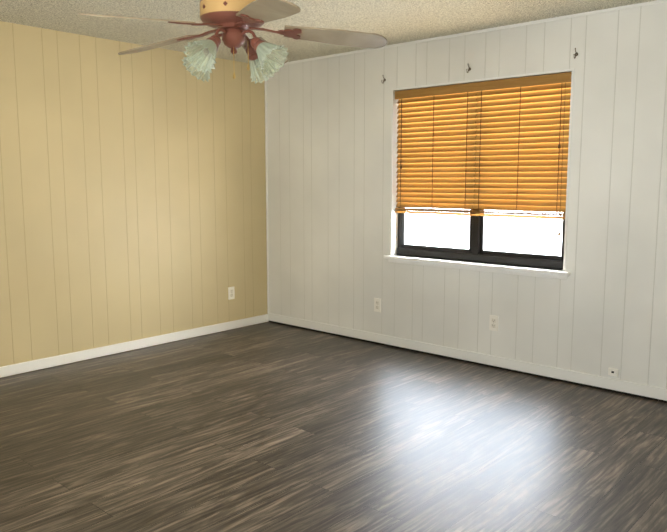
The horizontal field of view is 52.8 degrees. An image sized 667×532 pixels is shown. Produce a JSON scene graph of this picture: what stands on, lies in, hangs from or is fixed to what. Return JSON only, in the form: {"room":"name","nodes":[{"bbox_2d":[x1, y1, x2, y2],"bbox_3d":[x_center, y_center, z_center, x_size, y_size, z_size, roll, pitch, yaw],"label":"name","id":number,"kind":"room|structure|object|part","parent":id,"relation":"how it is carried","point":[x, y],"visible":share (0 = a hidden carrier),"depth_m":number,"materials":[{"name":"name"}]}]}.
{"room":"empty bedroom","nodes":[
{"label":"empty bedroom","id":0,"kind":"room"},
{"bbox_2d":[0,21,267,377],"bbox_3d":[-2.519,-0.411,4.463,0.120,2.440,5.740,6,10,41],"label":"wall","id":1,"kind":"structure","parent":0,"point":[132,196],"depth_m":5.30,"materials":[{"name":"beige paint"}]},
{"bbox_2d":[0,314,268,377],"bbox_3d":[-2.470,0.764,4.567,0.012,0.075,5.500,6,10,41],"label":"baseboard","id":2,"kind":"structure","parent":1,"relation":"attached to","point":[23,367],"depth_m":5.42,"materials":[{"name":"white"}]},
{"bbox_2d":[228,287,234,299],"bbox_3d":[-0.943,0.251,6.221,0.009,0.115,0.070,6,10,41],"label":"electrical outlet","id":3,"kind":"object","parent":1,"relation":"attached to","point":[231,292],"visible":1,"depth_m":6.21,"materials":[{"name":"white plastic"}]},
{"bbox_2d":[0,0,654,62],"bbox_3d":[-0.316,-1.422,2.342,6.040,0.100,5.740,6,10,41],"label":"ceiling","id":4,"kind":"structure","parent":0,"point":[396,21],"depth_m":4.43,"materials":[{"name":"beige paint"}]},
{"bbox_2d":[78,0,386,83],"bbox_3d":[-0.465,-1.113,2.832,1.262,0.636,1.244,6,10,41],"label":"fan","id":5,"kind":"object","parent":4,"relation":"hanging from","point":[234,21],"visible":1,"depth_m":2.81,"materials":[{"name":"brown wood"}]},
{"bbox_3d":[-0.698,-0.957,2.638,0.161,0.066,0.618,6,10,41],"label":"blade","id":6,"kind":"part","parent":5,"relation":"part of","materials":[{"name":"brown wood"}]},
{"bbox_3d":[-0.745,-1.005,3.022,0.611,0.066,0.199,6,10,41],"label":"blade","id":7,"kind":"part","parent":5,"relation":"part of","materials":[{"name":"brown wood"}]},
{"bbox_3d":[-0.426,-1.070,2.852,0.282,0.128,0.282,6,10,41],"label":"motor","id":8,"kind":"part","parent":5,"relation":"part of","materials":[{"name":"brown metal"}]},
{"bbox_3d":[-0.361,-1.030,3.215,0.356,0.066,0.553,6,10,41],"label":"blade","id":9,"kind":"part","parent":5,"relation":"part of","materials":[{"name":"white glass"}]},
{"bbox_3d":[-0.291,-0.943,2.532,0.577,0.066,0.305,6,10,41],"label":"blade","id":10,"kind":"part","parent":5,"relation":"part of","materials":[{"name":"brown wood"}]},
{"bbox_3d":[-0.066,-0.990,2.899,0.448,0.066,0.487,6,10,41],"label":"blade","id":11,"kind":"part","parent":5,"relation":"part of","materials":[{"name":"brown wood"}]},
{"bbox_2d":[0,322,666,531],"bbox_3d":[-0.316,1.097,2.662,6.040,0.100,5.740,6,10,41],"label":"floor","id":12,"kind":"structure","parent":0,"point":[268,427],"depth_m":3.53,"materials":[{"name":"wood"}]},
{"bbox_2d":[266,2,666,388],"bbox_3d":[1.560,-0.426,4.578,5.800,2.440,0.120,6,10,41],"label":"wall","id":13,"kind":"structure","parent":0,"point":[601,310],"depth_m":4.87,"materials":[{"name":"white paint"}]},
{"bbox_2d":[264,73,268,312],"bbox_3d":[-0.638,-0.702,6.441,0.012,2.350,0.012,6,10,41],"label":"trim","id":14,"kind":"structure","parent":13,"relation":"attached to","point":[266,197],"depth_m":6.44,"materials":[{"name":"white wood"}]},
{"bbox_2d":[374,298,380,311],"bbox_3d":[0.370,0.329,5.662,0.070,0.115,0.009,6,10,41],"label":"electrical outlet","id":15,"kind":"object","parent":13,"relation":"attached to","point":[377,304],"visible":1,"depth_m":5.66,"materials":[{"name":"white plastic"}]},
{"bbox_2d":[265,0,666,67],"bbox_3d":[1.517,-1.621,4.377,5.800,0.018,0.010,6,10,41],"label":"trim","id":16,"kind":"structure","parent":13,"relation":"attached to","point":[518,24],"depth_m":4.71,"materials":[{"name":"white wood"}]},
{"bbox_2d":[268,313,666,402],"bbox_3d":[1.521,0.746,4.673,5.788,0.091,0.012,6,10,41],"label":"baseboard","id":17,"kind":"structure","parent":13,"relation":"attached to","point":[649,392],"depth_m":4.99,"materials":[{"name":"white"}]},
{"bbox_2d":[384,255,570,279],"bbox_3d":[1.031,0.000,5.056,1.550,0.055,0.130,6,10,41],"label":"window sill","id":18,"kind":"structure","parent":13,"relation":"attached to","point":[507,269],"depth_m":4.95,"materials":[{"name":"white wood"}]},
{"bbox_2d":[397,94,565,269],"bbox_3d":[1.081,-0.689,5.025,1.450,1.320,0.055,6,10,41],"label":"window","id":19,"kind":"structure","parent":13,"relation":"in","point":[475,252],"depth_m":5.05,"materials":[{"name":"brown metal"}]},
{"bbox_2d":[395,72,571,235],"bbox_3d":[1.045,-0.798,4.970,1.436,1.082,0.069,6,10,41],"label":"window blind","id":20,"kind":"object","parent":19,"relation":"attached to","point":[518,144],"visible":0.88,"depth_m":4.89,"materials":[{"name":"brown wood"}]},
{"bbox_3d":[1.084,-0.689,5.028,1.380,1.250,0.004,6,10,41],"label":"glass","id":21,"kind":"part","parent":19,"relation":"part of","materials":[{"name":"clear glass"}]},
{"bbox_2d":[390,68,573,270],"bbox_3d":[1.016,-0.680,4.952,1.478,1.348,0.006,6,10,41],"label":"window frame","id":22,"kind":"structure","parent":13,"relation":"in","point":[569,147],"depth_m":4.58,"materials":[{"name":"white wood"}]},
{"bbox_2d":[489,315,498,331],"bbox_3d":[1.178,0.420,4.944,0.070,0.115,0.009,6,10,41],"label":"electrical outlet","id":23,"kind":"object","parent":13,"relation":"attached to","point":[493,322],"visible":1,"depth_m":4.94,"materials":[{"name":"white plastic"}]},
{"bbox_2d":[608,367,618,376],"bbox_3d":[1.824,0.692,4.386,0.062,0.048,0.020,6,10,41],"label":"jack","id":24,"kind":"object","parent":13,"relation":"attached to","point":[613,372],"visible":1,"depth_m":4.38,"materials":[{"name":"white plastic"}]},
{"label":"outside","id":25,"kind":"structure","parent":0,"visible":0},
{"bbox_2d":[405,207,562,255],"bbox_3d":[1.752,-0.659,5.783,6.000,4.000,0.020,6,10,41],"label":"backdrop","id":26,"kind":"structure","parent":25,"point":[451,234],"depth_m":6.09,"materials":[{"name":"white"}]}
]}

